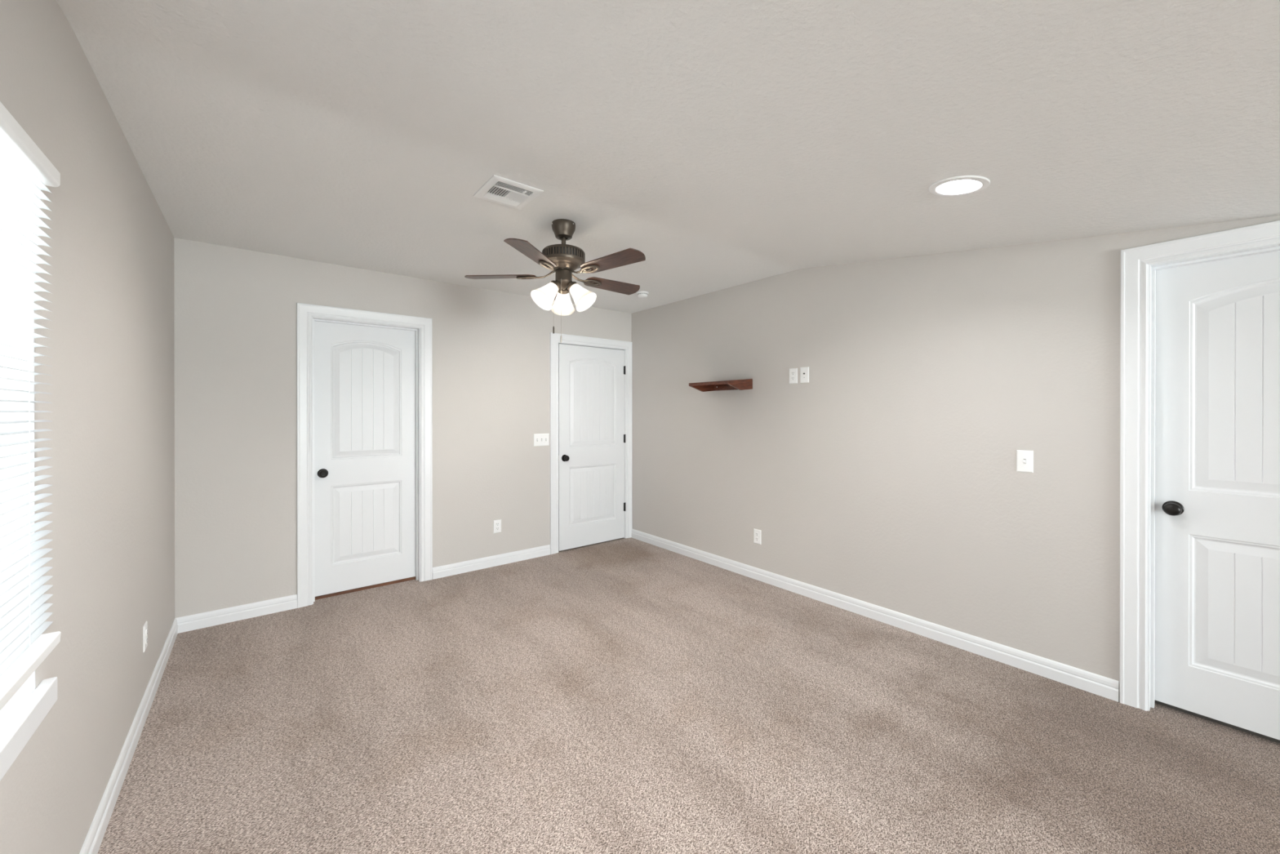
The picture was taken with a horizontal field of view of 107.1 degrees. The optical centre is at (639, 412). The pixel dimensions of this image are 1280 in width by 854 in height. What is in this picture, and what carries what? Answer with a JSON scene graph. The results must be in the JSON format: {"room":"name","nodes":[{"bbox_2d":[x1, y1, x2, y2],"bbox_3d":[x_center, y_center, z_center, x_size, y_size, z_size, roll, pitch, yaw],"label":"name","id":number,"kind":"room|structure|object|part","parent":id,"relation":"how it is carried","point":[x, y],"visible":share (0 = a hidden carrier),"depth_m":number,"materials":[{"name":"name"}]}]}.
{"room":"empty bedroom","nodes":[
{"label":"empty bedroom","id":0,"kind":"room"},
{"bbox_2d":[0,0,174,853],"bbox_3d":[0.219,0.118,-1.018,0.130,2.500,10.000,0,0,-39],"label":"wall","id":1,"kind":"structure","parent":0,"point":[112,324],"depth_m":1.47,"materials":[{"name":"grey paint"}]},
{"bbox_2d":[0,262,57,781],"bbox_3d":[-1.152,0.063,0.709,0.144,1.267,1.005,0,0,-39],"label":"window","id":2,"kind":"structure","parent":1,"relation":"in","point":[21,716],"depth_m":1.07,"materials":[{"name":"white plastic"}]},
{"bbox_3d":[-1.135,0.668,0.725,0.098,0.058,1.005,0,0,-39],"label":"sill","id":3,"kind":"part","parent":2,"relation":"part of","materials":[{"name":"white paint"}]},
{"bbox_2d":[0,101,61,710],"bbox_3d":[-1.101,-0.011,0.754,0.038,1.114,0.901,0,0,-39],"label":"mini blind","id":4,"kind":"object","parent":2,"relation":"attached to","point":[25,171],"visible":1,"depth_m":0.98,"materials":[{"name":"white plastic"}]},
{"bbox_3d":[-1.293,-0.006,0.984,0.028,1.051,0.001,0,0,-39],"label":"ladder cord","id":5,"kind":"part","parent":4,"relation":"part of","materials":[{"name":"white fabric"}]},
{"bbox_3d":[-1.100,-0.549,0.754,0.036,0.039,0.901,0,0,-39],"label":"head rail","id":6,"kind":"part","parent":4,"relation":"part of","materials":[{"name":"white plastic"}]},
{"bbox_3d":[-1.100,0.531,0.756,0.037,0.031,0.897,0,0,-39],"label":"rail","id":7,"kind":"part","parent":4,"relation":"part of","materials":[{"name":"white plastic"}]},
{"bbox_2d":[79,617,177,853],"bbox_3d":[0.275,1.322,-0.970,0.014,0.094,10.000,0,0,-39],"label":"baseboard","id":8,"kind":"structure","parent":1,"relation":"attached to","point":[93,840],"depth_m":1.78,"materials":[{"name":"white paint"}]},
{"bbox_2d":[142,621,147,652],"bbox_3d":[-2.241,1.014,2.145,0.008,0.116,0.071,0,0,-39],"label":"wall outlet","id":9,"kind":"object","parent":1,"relation":"attached to","point":[145,625],"visible":1,"depth_m":2.13,"materials":[{"name":"white plastic"}]},
{"bbox_2d":[173,237,631,617],"bbox_3d":[-1.522,0.108,4.085,3.827,2.500,0.130,0,0,-39],"label":"wall","id":10,"kind":"structure","parent":0,"point":[236,354],"depth_m":3.28,"materials":[{"name":"grey paint"}]},
{"bbox_2d":[176,544,550,633],"bbox_3d":[-1.863,1.312,3.719,2.574,0.094,0.014,0,0,-39],"label":"baseboard","id":11,"kind":"structure","parent":10,"relation":"attached to","point":[200,620],"depth_m":3.23,"materials":[{"name":"white paint"}]},
{"bbox_2d":[296,302,432,608],"bbox_3d":[-2.082,0.296,3.623,0.893,2.125,0.148,0,0,-39],"label":"door frame","id":12,"kind":"structure","parent":10,"relation":"attached to","point":[306,313],"depth_m":3.46,"materials":[{"name":"white paint"}]},
{"bbox_2d":[314,320,415,596],"bbox_3d":[-2.091,0.331,3.634,0.697,2.007,0.090,0,0,-39],"label":"door","id":13,"kind":"structure","parent":10,"relation":"in","point":[365,376],"depth_m":3.63,"materials":[{"name":"white paint"}]},
{"bbox_3d":[-2.302,0.443,3.437,0.057,0.057,0.048,0,0,-39],"label":"knob","id":14,"kind":"part","parent":13,"relation":"part of","materials":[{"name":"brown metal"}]},
{"bbox_2d":[493,519,501,533],"bbox_3d":[-1.267,1.011,4.204,0.071,0.116,0.008,0,0,-39],"label":"wall outlet","id":15,"kind":"object","parent":10,"relation":"attached to","point":[497,523],"visible":1,"depth_m":4.20,"materials":[{"name":"white plastic"}]},
{"bbox_2d":[533,433,549,446],"bbox_3d":[-0.927,0.256,4.469,0.158,0.116,0.018,0,0,-39],"label":"light switch","id":16,"kind":"object","parent":10,"relation":"attached to","point":[540,439],"visible":1,"depth_m":4.47,"materials":[{"name":"white plastic"}]},
{"bbox_2d":[550,332,631,554],"bbox_3d":[-0.514,0.294,4.887,0.990,2.125,0.148,0,0,-39],"label":"door frame","id":17,"kind":"structure","parent":10,"relation":"attached to","point":[572,340],"depth_m":4.62,"materials":[{"name":"white paint"}]},
{"bbox_2d":[558,343,625,551],"bbox_3d":[-0.466,0.336,4.839,0.812,2.016,0.095,0,0,-39],"label":"door","id":18,"kind":"structure","parent":10,"relation":"in","point":[592,436],"depth_m":4.83,"materials":[{"name":"white paint"}]},
{"bbox_3d":[-0.719,0.444,4.608,0.057,0.057,0.054,0,0,-39],"label":"knob","id":19,"kind":"part","parent":18,"relation":"part of","materials":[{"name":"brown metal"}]},
{"bbox_2d":[55,0,1279,313],"bbox_3d":[1.658,-1.051,0.140,3.827,0.566,10.260,0,0,-39],"label":"ceiling","id":20,"kind":"structure","parent":0,"point":[726,144],"depth_m":1.55,"materials":[{"name":"white paint"}]},
{"bbox_2d":[472,174,543,209],"bbox_3d":[-0.647,-1.068,2.319,0.248,0.016,0.268,0,0,-39],"label":"ceiling vent","id":21,"kind":"object","parent":20,"relation":"in","point":[498,189],"visible":1,"depth_m":2.30,"materials":[{"name":"white plastic"}]},
{"bbox_2d":[464,218,645,342],"bbox_3d":[-0.407,-0.734,2.724,1.006,0.686,1.046,0,0,-39],"label":"ceiling fan","id":22,"kind":"object","parent":20,"relation":"hanging from","point":[563,259],"visible":1,"depth_m":2.63,"materials":[{"name":"brown wood"}]},
{"bbox_3d":[-0.790,-0.771,2.680,0.393,0.006,0.129,-2,9,-3],"label":"blade","id":23,"kind":"part","parent":22,"relation":"part of","materials":[{"name":"brown wood"}]},
{"bbox_3d":[-0.534,-0.793,2.361,0.129,0.006,0.393,9,1,16],"label":"blade","id":24,"kind":"part","parent":22,"relation":"part of","materials":[{"name":"brown wood"}]},
{"bbox_3d":[-0.525,-0.649,2.603,0.149,0.156,0.132,0,0,-11],"label":"lamp shade","id":25,"kind":"part","parent":22,"relation":"part of","materials":[{"name":"white glass"}]},
{"bbox_3d":[-0.441,-0.589,2.642,0.003,0.320,0.002,0,0,-39],"label":"pull chain","id":26,"kind":"part","parent":22,"relation":"part of","materials":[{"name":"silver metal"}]},
{"bbox_3d":[-0.450,-0.649,2.818,0.133,0.156,0.150,0,0,-39],"label":"lamp shade","id":27,"kind":"part","parent":22,"relation":"part of","materials":[{"name":"white glass"}]},
{"bbox_3d":[-0.312,-0.649,2.658,0.133,0.156,0.148,0,0,-39],"label":"lamp shade","id":28,"kind":"part","parent":22,"relation":"part of","materials":[{"name":"white glass"}]},
{"bbox_3d":[-0.169,-0.782,2.913,0.393,0.006,0.129,0,-14,-38],"label":"blade","id":29,"kind":"part","parent":22,"relation":"part of","materials":[{"name":"brown wood"}]},
{"bbox_3d":[-0.151,-0.799,2.505,0.393,0.006,0.129,-3,-14,33],"label":"blade","id":30,"kind":"part","parent":22,"relation":"part of","materials":[{"name":"brown wood"}]},
{"bbox_2d":[636,291,648,297],"bbox_3d":[0.024,-1.057,4.249,0.107,0.046,0.107,0,0,-39],"label":"smoke detector","id":31,"kind":"object","parent":20,"relation":"attached to","point":[640,294],"visible":1,"depth_m":4.22,"materials":[{"name":"white plastic"}]},
{"bbox_2d":[928,175,990,196],"bbox_3d":[1.254,-0.907,1.861,0.203,0.066,0.201,0,0,-33],"label":"recessed light","id":32,"kind":"object","parent":20,"relation":"in","point":[963,184],"visible":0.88,"depth_m":1.89,"materials":[{"name":"white plastic"}]},
{"bbox_2d":[97,537,1279,853],"bbox_3d":[1.680,1.381,0.356,4.467,0.030,10.900,0,0,-39],"label":"floor","id":33,"kind":"structure","parent":0,"point":[621,695],"depth_m":1.94,"materials":[{"name":"carpet"}]},
{"bbox_2d":[315,576,415,599],"bbox_3d":[-2.113,1.349,3.663,0.703,0.020,0.048,0,0,-39],"label":"threshold","id":34,"kind":"object","parent":33,"relation":"on","point":[413,577],"visible":0.5,"depth_m":3.63,"materials":[{"name":"brown wood"}]},
{"bbox_2d":[631,215,1279,701],"bbox_3d":[3.096,0.114,1.303,0.130,2.500,10.000,0,0,-39],"label":"wall","id":35,"kind":"structure","parent":0,"point":[889,478],"depth_m":2.91,"materials":[{"name":"grey paint"}]},
{"bbox_2d":[688,378,752,391],"bbox_3d":[0.674,-0.231,3.966,0.311,0.097,0.436,0,0,-39],"label":"wall shelf","id":36,"kind":"object","parent":35,"relation":"attached to","point":[747,384],"visible":1,"depth_m":3.89,"materials":[{"name":"brown wood"}]},
{"bbox_3d":[0.785,-0.224,4.056,0.020,0.058,0.396,-7,4,-39],"label":"rail","id":37,"kind":"part","parent":36,"relation":"part of","materials":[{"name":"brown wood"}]},
{"bbox_2d":[753,528,760,544],"bbox_3d":[0.955,1.008,3.849,0.008,0.116,0.071,0,0,-39],"label":"wall outlet","id":38,"kind":"object","parent":35,"relation":"attached to","point":[757,533],"visible":1,"depth_m":3.85,"materials":[{"name":"white plastic"}]},
{"bbox_2d":[789,368,797,383],"bbox_3d":[1.163,-0.279,3.588,0.008,0.116,0.071,0,0,-39],"label":"wall outlet","id":39,"kind":"object","parent":35,"relation":"attached to","point":[793,371],"visible":1,"depth_m":3.58,"materials":[{"name":"white plastic"}]},
{"bbox_2d":[800,366,808,382],"bbox_3d":[1.220,-0.281,3.514,0.014,0.116,0.072,0,0,-39],"label":"cable plate","id":40,"kind":"object","parent":35,"relation":"attached to","point":[804,371],"visible":1,"depth_m":3.51,"materials":[{"name":"white plastic"}]},
{"bbox_2d":[631,528,1119,702],"bbox_3d":[3.046,1.317,1.254,0.014,0.094,9.982,0,0,-39],"label":"baseboard","id":41,"kind":"structure","parent":35,"relation":"attached to","point":[1104,686],"depth_m":2.89,"materials":[{"name":"white paint"}]},
{"bbox_2d":[1016,449,1033,472],"bbox_3d":[2.035,0.257,2.501,0.018,0.116,0.070,0,0,-39],"label":"light switch","id":42,"kind":"object","parent":35,"relation":"attached to","point":[1024,459],"visible":1,"depth_m":2.50,"materials":[{"name":"white plastic"}]},
{"bbox_2d":[1120,220,1279,711],"bbox_3d":[2.611,0.300,1.892,0.148,2.125,0.958,0,0,-39],"label":"door frame","id":43,"kind":"structure","parent":35,"relation":"attached to","point":[1139,264],"depth_m":2.18,"materials":[{"name":"white paint"}]},
{"bbox_2d":[1155,250,1279,739],"bbox_3d":[2.619,0.334,1.899,0.095,2.005,0.762,0,0,-39],"label":"door","id":44,"kind":"structure","parent":35,"relation":"in","point":[1217,354],"depth_m":2.05,"materials":[{"name":"white paint"}]},
{"bbox_3d":[2.404,0.435,2.134,0.054,0.057,0.057,0,0,-39],"label":"knob","id":45,"kind":"part","parent":44,"relation":"part of","materials":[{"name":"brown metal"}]},
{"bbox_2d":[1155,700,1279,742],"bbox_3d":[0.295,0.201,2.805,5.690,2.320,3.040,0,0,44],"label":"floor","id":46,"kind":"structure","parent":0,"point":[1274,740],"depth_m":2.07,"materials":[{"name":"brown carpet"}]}
]}

